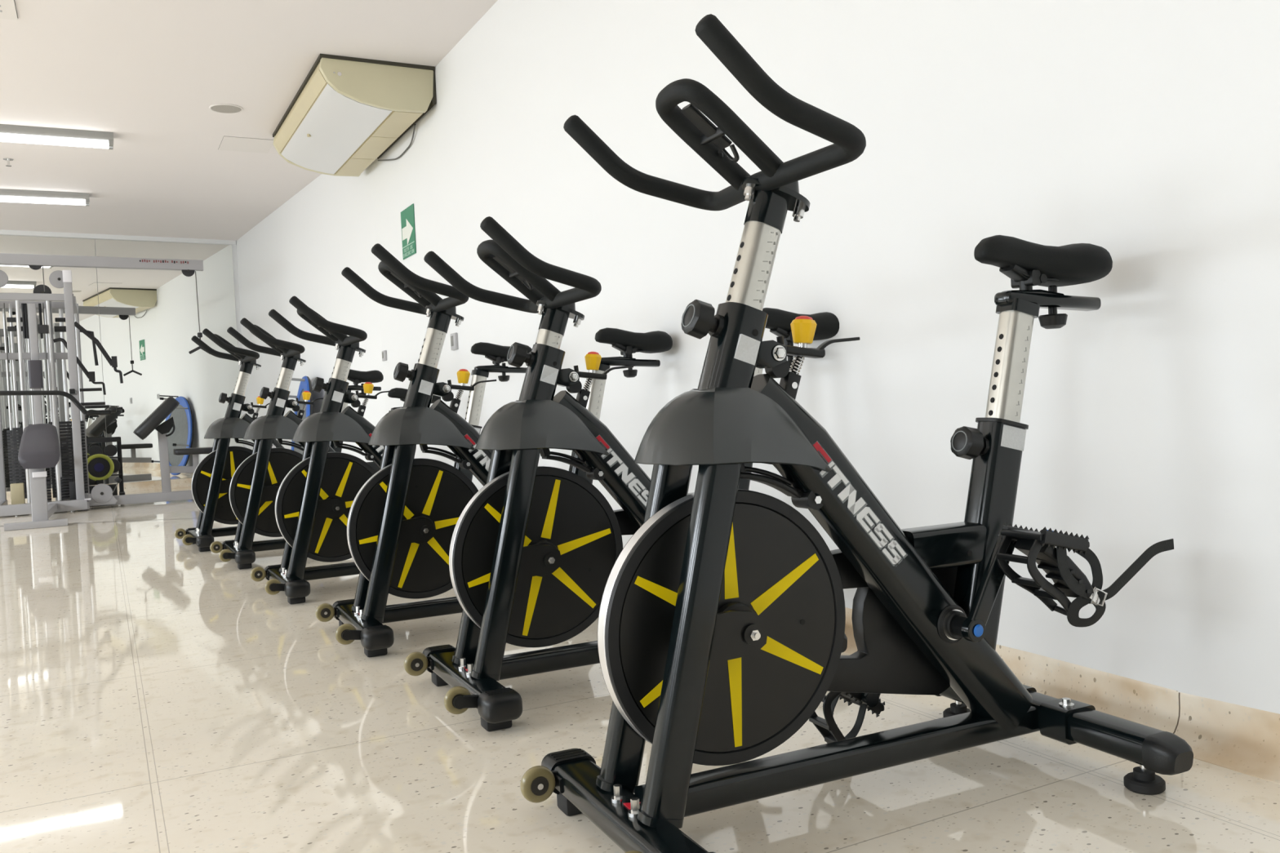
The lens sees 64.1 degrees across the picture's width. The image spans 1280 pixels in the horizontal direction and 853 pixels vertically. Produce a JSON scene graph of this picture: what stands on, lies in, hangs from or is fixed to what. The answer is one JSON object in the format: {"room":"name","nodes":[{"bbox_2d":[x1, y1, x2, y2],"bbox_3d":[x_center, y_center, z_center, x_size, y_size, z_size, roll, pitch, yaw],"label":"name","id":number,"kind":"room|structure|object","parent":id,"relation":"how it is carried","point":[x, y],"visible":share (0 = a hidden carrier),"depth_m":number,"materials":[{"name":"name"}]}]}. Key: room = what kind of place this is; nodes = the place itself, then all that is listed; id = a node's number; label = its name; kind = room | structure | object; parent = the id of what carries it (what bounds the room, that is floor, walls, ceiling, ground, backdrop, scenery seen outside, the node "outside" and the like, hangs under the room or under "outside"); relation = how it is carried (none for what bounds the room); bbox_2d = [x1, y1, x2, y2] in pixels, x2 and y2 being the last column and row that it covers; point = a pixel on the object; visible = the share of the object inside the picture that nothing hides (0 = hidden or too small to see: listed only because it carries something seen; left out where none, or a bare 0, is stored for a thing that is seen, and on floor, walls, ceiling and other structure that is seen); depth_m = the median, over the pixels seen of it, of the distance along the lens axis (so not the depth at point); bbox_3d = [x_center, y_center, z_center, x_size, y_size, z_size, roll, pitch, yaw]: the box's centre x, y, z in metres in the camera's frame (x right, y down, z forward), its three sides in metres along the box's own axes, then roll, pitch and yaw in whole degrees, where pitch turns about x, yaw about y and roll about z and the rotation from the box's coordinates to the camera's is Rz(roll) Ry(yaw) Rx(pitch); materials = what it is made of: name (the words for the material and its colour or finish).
{"room":"gym","nodes":[
{"label":"gym","id":0,"kind":"room"},
{"bbox_2d":[0,234,248,485],"bbox_3d":[-7.444,-0.572,10.103,6.901,2.860,0.120,-4,2,-34],"label":"wall","id":1,"kind":"structure","parent":0,"point":[233,246],"depth_m":11.88,"materials":[{"name":"white paint"}]},
{"bbox_2d":[0,235,109,491],"bbox_3d":[-6.562,-0.656,10.614,1.741,2.656,0.006,-4,2,-34],"label":"wall mirror","id":2,"kind":"object","parent":1,"relation":"attached to","point":[21,278],"visible":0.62,"depth_m":10.85,"materials":[{"name":"clear glass"}]},
{"bbox_2d":[6,477,191,502],"bbox_3d":[-7.324,0.783,10.052,6.700,0.113,0.085,-4,2,-34],"label":"baseboard","id":3,"kind":"structure","parent":1,"relation":"attached to","point":[181,483],"depth_m":11.33,"materials":[{"name":"beige stone"}]},
{"bbox_2d":[0,229,236,244],"bbox_3d":[-7.468,-1.957,10.006,6.700,0.048,0.030,-4,2,-34],"label":"trim","id":4,"kind":"structure","parent":1,"relation":"attached to","point":[3,232],"depth_m":11.15,"materials":[{"name":"white paint"}]},
{"bbox_2d":[94,239,243,484],"bbox_3d":[-5.252,-0.740,11.492,1.410,2.656,0.006,-4,2,-34],"label":"wall mirror","id":5,"kind":"object","parent":1,"relation":"attached to","point":[148,318],"visible":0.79,"depth_m":11.44,"materials":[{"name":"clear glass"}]},
{"bbox_2d":[0,0,497,240],"bbox_3d":[-3.731,-2.037,3.260,7.389,0.100,16.450,-3,2,-28],"label":"ceiling","id":6,"kind":"structure","parent":0,"point":[148,73],"depth_m":6.34,"materials":[{"name":"white paint"}]},
{"bbox_2d":[3,157,13,166],"bbox_3d":[-4.834,-2.022,7.828,0.070,0.055,0.070,-3,2,-28],"label":"sprinkler","id":7,"kind":"object","parent":6,"relation":"attached to","point":[8,159],"visible":1,"depth_m":7.82,"materials":[{"name":"silver metal"}]},
{"bbox_2d":[0,0,17,20],"bbox_3d":[-3.313,-2.034,4.719,0.724,0.017,0.624,-3,2,-28],"label":"ceiling vent","id":8,"kind":"object","parent":6,"relation":"in","point":[8,11],"visible":1,"depth_m":5.03,"materials":[{"name":"white paint"}]},
{"bbox_2d":[0,188,89,205],"bbox_3d":[-5.513,-2.000,8.872,1.300,0.088,0.170,-3,2,-28],"label":"ceiling lamp","id":9,"kind":"object","parent":6,"relation":"attached to","point":[6,195],"visible":1,"depth_m":8.96,"materials":[{"name":"grey plastic"}]},
{"bbox_2d":[0,124,113,149],"bbox_3d":[-4.346,-2.008,7.023,1.300,0.088,0.170,-3,2,-28],"label":"ceiling lamp","id":10,"kind":"object","parent":6,"relation":"attached to","point":[8,133],"visible":1,"depth_m":7.12,"materials":[{"name":"grey plastic"}]},
{"bbox_2d":[208,103,243,113],"bbox_3d":[-2.755,-2.118,6.811,0.212,0.012,0.212,-3,2,-28],"label":"ceiling speaker","id":11,"kind":"object","parent":6,"relation":"attached to","point":[219,108],"visible":1,"depth_m":6.80,"materials":[{"name":"white paint"}]},
{"bbox_2d":[211,105,240,112],"bbox_3d":[-2.755,-2.117,6.811,0.184,0.008,0.184,-3,2,-28],"label":"grille","id":12,"kind":"object","parent":11,"relation":"attached to","point":[219,108],"depth_m":6.80,"materials":[{"name":"white plastic"}]},
{"bbox_2d":[217,136,273,153],"bbox_3d":[-2.979,-2.132,7.744,0.362,0.004,0.412,-3,2,-28],"label":"ceiling hatch","id":13,"kind":"object","parent":6,"relation":"attached to","point":[228,143],"visible":0.86,"depth_m":7.73,"materials":[{"name":"white paint"}]},
{"bbox_2d":[272,53,435,176],"bbox_3d":[-1.958,-1.984,6.842,0.677,0.350,1.840,-3,2,-28],"label":"air conditioner","id":14,"kind":"object","parent":6,"relation":"attached to","point":[347,112],"visible":1,"depth_m":6.30,"materials":[{"name":"beige plastic"}]},
{"bbox_2d":[335,156,375,175],"bbox_3d":[-2.080,-1.901,7.461,0.175,0.022,0.520,-3,2,-28],"label":"grille","id":15,"kind":"object","parent":14,"relation":"attached to","point":[350,166],"depth_m":7.43,"materials":[{"name":"beige plastic"}]},
{"bbox_2d":[351,135,397,159],"bbox_3d":[-1.814,-1.901,6.957,0.175,0.022,0.600,-3,2,-28],"label":"grille","id":16,"kind":"object","parent":14,"relation":"attached to","point":[371,147],"depth_m":6.92,"materials":[{"name":"beige plastic"}]},
{"bbox_2d":[371,111,422,137],"bbox_3d":[-1.532,-1.901,6.422,0.175,0.022,0.590,-3,2,-28],"label":"grille","id":17,"kind":"object","parent":14,"relation":"attached to","point":[394,123],"depth_m":6.39,"materials":[{"name":"beige plastic"}]},
{"bbox_2d":[235,163,385,462],"bbox_3d":[-3.261,-0.762,9.873,0.120,2.860,5.116,-4,2,-32],"label":"wall","id":18,"kind":"structure","parent":0,"point":[301,250],"depth_m":9.13,"materials":[{"name":"white paint"}]},
{"bbox_2d":[0,488,1279,852],"bbox_3d":[-3.595,0.869,3.333,7.389,0.080,16.450,-3,2,-28],"label":"floor","id":19,"kind":"structure","parent":0,"point":[155,696],"depth_m":2.24,"materials":[{"name":"beige tile"}]},
{"bbox_2d":[86,436,124,495],"bbox_3d":[-5.562,0.431,10.464,0.490,0.629,0.340,-3,2,-28],"label":"rack","id":20,"kind":"object","parent":19,"relation":"on","point":[117,439],"visible":0.34,"depth_m":10.54,"materials":[{"name":"black metal"}]},
{"bbox_2d":[88,445,102,455],"bbox_3d":[-5.550,0.252,10.421,0.120,0.120,0.036,-3,2,-28],"label":"weight plate","id":21,"kind":"object","parent":20,"relation":"on","point":[93,450],"visible":0.77,"depth_m":10.40,"materials":[{"name":"black rubber"}]},
{"bbox_2d":[87,453,117,495],"bbox_3d":[-5.420,0.508,10.256,0.300,0.466,0.120,-3,2,-28],"label":"plate","id":22,"kind":"object","parent":20,"relation":"on","point":[100,467],"visible":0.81,"depth_m":10.25,"materials":[{"name":"yellow rubber"}]},
{"bbox_2d":[104,444,117,456],"bbox_3d":[-5.426,0.245,10.486,0.120,0.120,0.036,-3,2,-28],"label":"weight plate","id":23,"kind":"object","parent":20,"relation":"on","point":[109,450],"visible":1,"depth_m":10.47,"materials":[{"name":"black rubber"}]},
{"bbox_2d":[111,458,120,472],"bbox_3d":[-5.410,0.404,10.494,0.144,0.144,0.036,-3,2,-28],"label":"weight plate","id":24,"kind":"object","parent":20,"relation":"on","point":[117,464],"visible":0.56,"depth_m":10.49,"materials":[{"name":"black rubber"}]},
{"bbox_2d":[0,253,212,531],"bbox_3d":[-5.258,-0.380,8.875,2.132,2.292,2.438,-2,1,11],"label":"cable machine","id":25,"kind":"object","parent":19,"relation":"on","point":[35,447],"visible":0.98,"depth_m":9.11,"materials":[{"name":"silver metal"}]},
{"bbox_2d":[174,328,383,551],"bbox_3d":[-2.194,0.052,6.296,1.250,1.272,0.650,-4,2,-30],"label":"bike","id":26,"kind":"object","parent":19,"relation":"on","point":[211,477],"visible":0.47,"depth_m":6.10,"materials":[{"name":"black metal"}]},
{"bbox_2d":[288,376,312,454],"bbox_3d":[-3.146,0.104,9.193,0.377,1.108,1.115,-3,2,-27],"label":"exercise machine","id":27,"kind":"object","parent":19,"relation":"on","point":[305,384],"visible":0.23,"depth_m":9.09,"materials":[{"name":"blue metal"}]},
{"bbox_2d":[209,317,440,569],"bbox_3d":[-1.675,0.060,5.530,1.224,1.247,0.650,-3,2,-29],"label":"bike","id":28,"kind":"object","parent":19,"relation":"on","point":[254,486],"visible":0.47,"depth_m":5.34,"materials":[{"name":"black metal"}]},
{"bbox_2d":[250,296,532,604],"bbox_3d":[-1.058,0.068,4.527,1.263,1.224,0.650,-3,2,-29],"label":"bike","id":29,"kind":"object","parent":19,"relation":"on","point":[314,500],"visible":0.59,"depth_m":4.36,"materials":[{"name":"black metal"}]},
{"bbox_2d":[315,243,672,657],"bbox_3d":[-0.466,0.046,3.569,1.285,1.260,0.650,-3,2,-26],"label":"bike","id":30,"kind":"object","parent":19,"relation":"on","point":[402,522],"visible":0.52,"depth_m":3.41,"materials":[{"name":"black metal"}]},
{"bbox_2d":[404,216,847,731],"bbox_3d":[0.017,0.083,2.802,1.291,1.180,0.650,-3,2,-26],"label":"bike","id":31,"kind":"object","parent":19,"relation":"on","point":[533,553],"visible":0.59,"depth_m":2.64,"materials":[{"name":"black metal"}]},
{"bbox_2d":[520,13,1193,852],"bbox_3d":[0.403,0.049,1.871,1.226,1.306,0.650,-3,2,-25],"label":"bike","id":32,"kind":"object","parent":19,"relation":"on","point":[722,621],"visible":1,"depth_m":1.78,"materials":[{"name":"black paint"}]},
{"bbox_2d":[372,0,1279,714],"bbox_3d":[0.755,-0.771,2.716,0.120,2.860,11.300,-3,2,-28],"label":"wall","id":33,"kind":"structure","parent":0,"point":[1145,132],"depth_m":2.54,"materials":[{"name":"white paint"}]},
{"bbox_2d":[382,350,386,360],"bbox_3d":[-1.901,-0.526,7.601,0.019,0.075,0.090,-3,2,-28],"label":"socket plate","id":34,"kind":"object","parent":33,"relation":"attached to","point":[384,352],"visible":1,"depth_m":7.57,"materials":[{"name":"grey plastic"}]},
{"bbox_2d":[400,203,416,259],"bbox_3d":[-1.561,-1.308,6.881,0.007,0.325,0.315,-3,2,-28],"label":"exit sign","id":35,"kind":"object","parent":33,"relation":"attached to","point":[407,218],"visible":1,"depth_m":6.87,"materials":[{"name":"green plastic"}]},
{"bbox_2d":[450,332,457,350],"bbox_3d":[-1.113,-0.508,6.117,0.019,0.100,0.095,-3,2,-28],"label":"socket plate","id":36,"kind":"object","parent":33,"relation":"attached to","point":[454,339],"visible":1,"depth_m":6.09,"materials":[{"name":"grey plastic"}]},
{"bbox_2d":[450,335,453,346],"bbox_3d":[-1.126,-0.512,6.124,0.003,0.060,0.038,-3,2,-28],"label":"switch","id":37,"kind":"object","parent":36,"relation":"attached to","point":[451,336],"depth_m":6.12,"materials":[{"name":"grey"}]},
{"bbox_2d":[844,607,1279,784],"bbox_3d":[0.706,0.590,2.747,0.104,0.113,11.200,-3,2,-28],"label":"baseboard","id":38,"kind":"structure","parent":33,"relation":"attached to","point":[1153,706],"depth_m":2.10,"materials":[{"name":"beige stone"}]},
{"bbox_2d":[1173,692,1180,733],"bbox_3d":[1.075,0.590,2.073,0.085,0.113,0.004,-3,2,-28],"label":"trim","id":39,"kind":"structure","parent":33,"relation":"attached to","point":[1179,692],"depth_m":2.08,"materials":[{"name":"brown"}]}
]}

